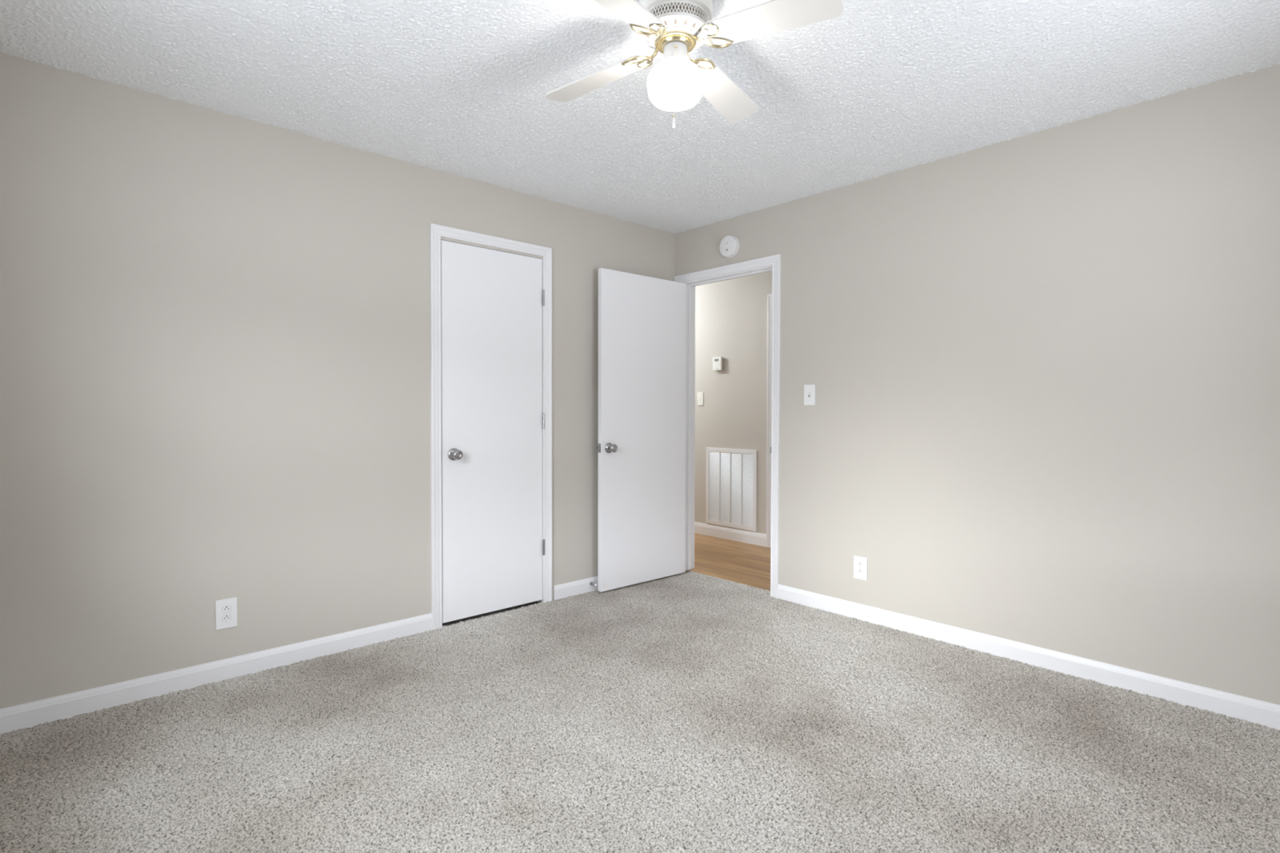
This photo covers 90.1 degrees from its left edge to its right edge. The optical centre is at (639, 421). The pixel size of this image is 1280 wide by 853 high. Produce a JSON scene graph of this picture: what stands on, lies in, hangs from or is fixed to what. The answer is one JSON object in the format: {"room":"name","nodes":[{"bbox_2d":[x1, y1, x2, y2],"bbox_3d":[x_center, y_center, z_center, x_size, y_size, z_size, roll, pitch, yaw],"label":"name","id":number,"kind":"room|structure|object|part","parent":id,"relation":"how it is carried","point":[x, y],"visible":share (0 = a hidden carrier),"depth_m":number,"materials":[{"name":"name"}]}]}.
{"room":"empty bedroom","nodes":[
{"label":"empty bedroom","id":0,"kind":"room"},
{"bbox_2d":[0,52,675,708],"bbox_3d":[-1.350,-0.113,3.713,3.834,2.464,0.817,-1,1,-43],"label":"wall","id":1,"kind":"structure","parent":0,"point":[215,326],"depth_m":2.74,"materials":[{"name":"beige paint"}]},
{"bbox_2d":[0,613,432,733],"bbox_3d":[-1.753,1.073,2.805,1.753,0.091,0.012,-1,1,-43],"label":"baseboard","id":2,"kind":"structure","parent":1,"relation":"attached to","point":[30,714],"depth_m":2.69,"materials":[{"name":"white wood"}]},
{"bbox_2d":[215,597,237,630],"bbox_3d":[-1.791,0.832,2.768,0.080,0.127,0.007,-1,1,-43],"label":"power outlet","id":3,"kind":"object","parent":1,"relation":"attached to","point":[226,610],"visible":1,"depth_m":2.77,"materials":[{"name":"white plastic"}]},
{"bbox_2d":[221,605,231,613],"bbox_3d":[-1.790,0.812,2.767,0.036,0.030,0.001,-1,1,-43],"label":"receptacle","id":4,"kind":"object","parent":3,"relation":"attached to","point":[224,609],"depth_m":2.77,"materials":[{"name":"grey plastic"}]},
{"bbox_2d":[222,614,231,622],"bbox_3d":[-1.791,0.851,2.768,0.036,0.030,0.005,-1,1,-43],"label":"receptacle","id":5,"kind":"object","parent":3,"relation":"attached to","point":[225,618],"depth_m":2.77,"materials":[{"name":"grey plastic"}]},
{"bbox_2d":[429,222,551,630],"bbox_3d":[-0.861,0.027,3.679,0.766,2.148,0.134,-1,1,-43],"label":"trim","id":6,"kind":"structure","parent":1,"relation":"attached to","point":[436,232],"depth_m":3.43,"materials":[{"name":"white wood"}]},
{"bbox_2d":[440,240,544,622],"bbox_3d":[-0.812,0.056,3.637,0.657,2.058,0.098,-1,1,-43],"label":"door","id":7,"kind":"structure","parent":1,"relation":"in","point":[491,300],"depth_m":3.62,"materials":[{"name":"white paint"}]},
{"bbox_3d":[-0.992,0.179,3.451,0.067,0.067,0.062,-1,1,-43],"label":"knob","id":8,"kind":"part","parent":7,"relation":"part of","materials":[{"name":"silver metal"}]},
{"bbox_2d":[553,576,597,599],"bbox_3d":[-0.136,1.050,4.287,1.061,0.091,0.012,-1,1,-43],"label":"baseboard","id":9,"kind":"structure","parent":1,"relation":"attached to","point":[581,586],"depth_m":4.03,"materials":[{"name":"white wood"}]},
{"bbox_2d":[596,267,686,591],"bbox_3d":[0.028,0.053,4.296,0.779,2.048,0.160,-1,1,-41],"label":"door","id":10,"kind":"structure","parent":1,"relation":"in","point":[641,447],"depth_m":4.26,"materials":[{"name":"white paint"}]},
{"bbox_3d":[-0.260,0.168,4.045,0.012,0.058,0.025,-1,1,-41],"label":"latch plate","id":11,"kind":"part","parent":10,"relation":"part of","materials":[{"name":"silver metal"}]},
{"bbox_3d":[-0.177,0.168,4.053,0.067,0.067,0.062,-1,1,-41],"label":"knob","id":12,"kind":"part","parent":10,"relation":"part of","materials":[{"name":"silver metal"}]},
{"bbox_2d":[0,533,1279,852],"bbox_3d":[-0.427,1.150,3.556,5.120,0.108,6.700,-1,1,-43],"label":"floor","id":13,"kind":"structure","parent":0,"point":[691,712],"depth_m":2.19,"materials":[{"name":"carpet"}]},
{"bbox_2d":[0,0,1279,233],"bbox_3d":[0.111,-1.308,2.100,3.600,0.004,3.500,-1,1,-43],"label":"ceiling","id":14,"kind":"structure","parent":0,"point":[877,88],"depth_m":2.42,"materials":[{"name":"white paint"}]},
{"bbox_2d":[545,0,844,128],"bbox_3d":[0.110,-1.091,2.002,0.799,0.429,0.773,0,1,-11],"label":"ceiling fan","id":15,"kind":"object","parent":14,"relation":"hanging from","point":[674,28],"visible":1,"depth_m":1.93,"materials":[{"name":"white wood"}]},
{"bbox_3d":[-0.149,-1.161,2.174,0.394,0.006,0.122,-3,11,34],"label":"fan blade","id":16,"kind":"part","parent":15,"relation":"part of","materials":[{"name":"white wood"}]},
{"bbox_3d":[-0.074,-1.153,1.742,0.122,0.006,0.394,15,13,34],"label":"fan blade","id":17,"kind":"part","parent":15,"relation":"part of","materials":[{"name":"white wood"}]},
{"bbox_3d":[0.017,-1.177,2.055,0.137,0.036,0.104,-3,11,34],"label":"blade arm","id":18,"kind":"part","parent":15,"relation":"part of","materials":[{"name":"gold metal"}]},
{"bbox_3d":[0.045,-1.175,1.907,0.104,0.036,0.137,15,13,34],"label":"blade arm","id":19,"kind":"part","parent":15,"relation":"part of","materials":[{"name":"gold metal"}]},
{"bbox_3d":[0.101,-0.895,1.910,0.010,0.040,0.010,-1,1,-43],"label":"chain pull","id":20,"kind":"part","parent":15,"relation":"part of","materials":[{"name":"white plastic"}]},
{"bbox_3d":[0.105,-1.031,1.935,0.009,0.243,0.061,0,1,7],"label":"pull chain","id":21,"kind":"part","parent":15,"relation":"part of","materials":[{"name":"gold metal"}]},
{"bbox_3d":[0.174,-1.178,2.087,0.104,0.036,0.137,-14,-10,33],"label":"blade arm","id":22,"kind":"part","parent":15,"relation":"part of","materials":[{"name":"gold metal"}]},
{"bbox_3d":[0.206,-1.175,1.940,0.137,0.036,0.104,5,-9,33],"label":"blade arm","id":23,"kind":"part","parent":15,"relation":"part of","materials":[{"name":"gold metal"}]},
{"bbox_3d":[0.289,-1.162,2.256,0.122,0.006,0.394,-14,-10,33],"label":"fan blade","id":24,"kind":"part","parent":15,"relation":"part of","materials":[{"name":"white wood"}]},
{"bbox_3d":[0.375,-1.154,1.826,0.394,0.006,0.122,5,-9,33],"label":"fan blade","id":25,"kind":"part","parent":15,"relation":"part of","materials":[{"name":"white wood"}]},
{"bbox_2d":[694,271,772,533],"bbox_3d":[0.614,-0.155,6.113,0.100,2.452,4.300,-1,1,-43],"label":"wall","id":26,"kind":"structure","parent":0,"point":[731,314],"depth_m":5.79,"materials":[{"name":"beige paint"}]},
{"bbox_2d":[697,392,703,405],"bbox_3d":[0.570,-0.216,6.073,0.019,0.123,0.076,-1,1,-43],"label":"light switch","id":27,"kind":"object","parent":26,"relation":"attached to","point":[700,395],"visible":1,"depth_m":6.07,"materials":[{"name":"white plastic"}]},
{"bbox_2d":[712,356,723,370],"bbox_3d":[0.719,-0.534,5.892,0.036,0.124,0.104,-1,1,-43],"label":"thermostat","id":28,"kind":"object","parent":26,"relation":"attached to","point":[717,362],"visible":1,"depth_m":5.87,"materials":[{"name":"white plastic"}]},
{"bbox_2d":[694,521,766,546],"bbox_3d":[0.107,1.010,6.602,0.012,0.112,2.928,-1,1,-43],"label":"baseboard","id":29,"kind":"structure","parent":26,"relation":"attached to","point":[727,533],"depth_m":5.80,"materials":[{"name":"white wood"}]},
{"bbox_2d":[706,447,756,531],"bbox_3d":[0.824,0.604,5.816,0.010,0.714,0.586,-1,1,-43],"label":"air vent","id":30,"kind":"object","parent":26,"relation":"in","point":[731,473],"visible":1,"depth_m":5.80,"materials":[{"name":"white metal"}]},
{"bbox_2d":[766,293,772,547],"bbox_3d":[1.412,0.003,5.162,0.020,2.174,0.930,-1,1,-43],"label":"trim","id":31,"kind":"structure","parent":26,"relation":"attached to","point":[770,295],"depth_m":5.48,"materials":[{"name":"white wood"}]},
{"bbox_2d":[675,63,1279,705],"bbox_3d":[1.518,-0.111,3.335,0.117,2.444,3.617,-1,1,-43],"label":"wall","id":32,"kind":"structure","parent":0,"point":[1043,366],"depth_m":2.86,"materials":[{"name":"beige paint"}]},
{"bbox_2d":[674,253,781,598],"bbox_3d":[0.597,0.026,4.330,0.134,2.131,0.908,-1,1,-42],"label":"trim","id":33,"kind":"structure","parent":32,"relation":"attached to","point":[772,263],"depth_m":4.22,"materials":[{"name":"white wood"}]},
{"bbox_2d":[719,235,739,257],"bbox_3d":[0.587,-1.157,4.220,0.038,0.143,0.143,-1,1,-43],"label":"smoke detector","id":34,"kind":"object","parent":32,"relation":"attached to","point":[729,245],"visible":1,"depth_m":4.20,"materials":[{"name":"white plastic"}]},
{"bbox_2d":[804,384,815,405],"bbox_3d":[1.003,-0.158,3.795,0.019,0.123,0.076,-1,1,-43],"label":"light switch","id":35,"kind":"object","parent":32,"relation":"attached to","point":[809,389],"visible":1,"depth_m":3.79,"materials":[{"name":"white plastic"}]},
{"bbox_2d":[853,555,866,580],"bbox_3d":[1.231,0.819,3.572,0.007,0.127,0.080,-1,1,-43],"label":"power outlet","id":36,"kind":"object","parent":32,"relation":"attached to","point":[860,562],"visible":1,"depth_m":3.57,"materials":[{"name":"white plastic"}]},
{"bbox_2d":[857,568,862,574],"bbox_3d":[1.230,0.838,3.571,0.005,0.028,0.034,-1,1,-43],"label":"receptacle","id":37,"kind":"object","parent":36,"relation":"attached to","point":[860,571],"depth_m":3.57,"materials":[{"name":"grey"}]},
{"bbox_2d":[857,561,862,567],"bbox_3d":[1.230,0.799,3.571,0.005,0.028,0.034,-1,1,-43],"label":"receptacle","id":38,"kind":"object","parent":36,"relation":"attached to","point":[860,564],"depth_m":3.57,"materials":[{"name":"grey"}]},
{"bbox_2d":[777,584,1279,729],"bbox_3d":[1.736,1.076,3.021,0.012,0.091,2.592,-1,1,-43],"label":"baseboard","id":39,"kind":"structure","parent":32,"relation":"attached to","point":[1229,704],"depth_m":2.86,"materials":[{"name":"white wood"}]}
]}

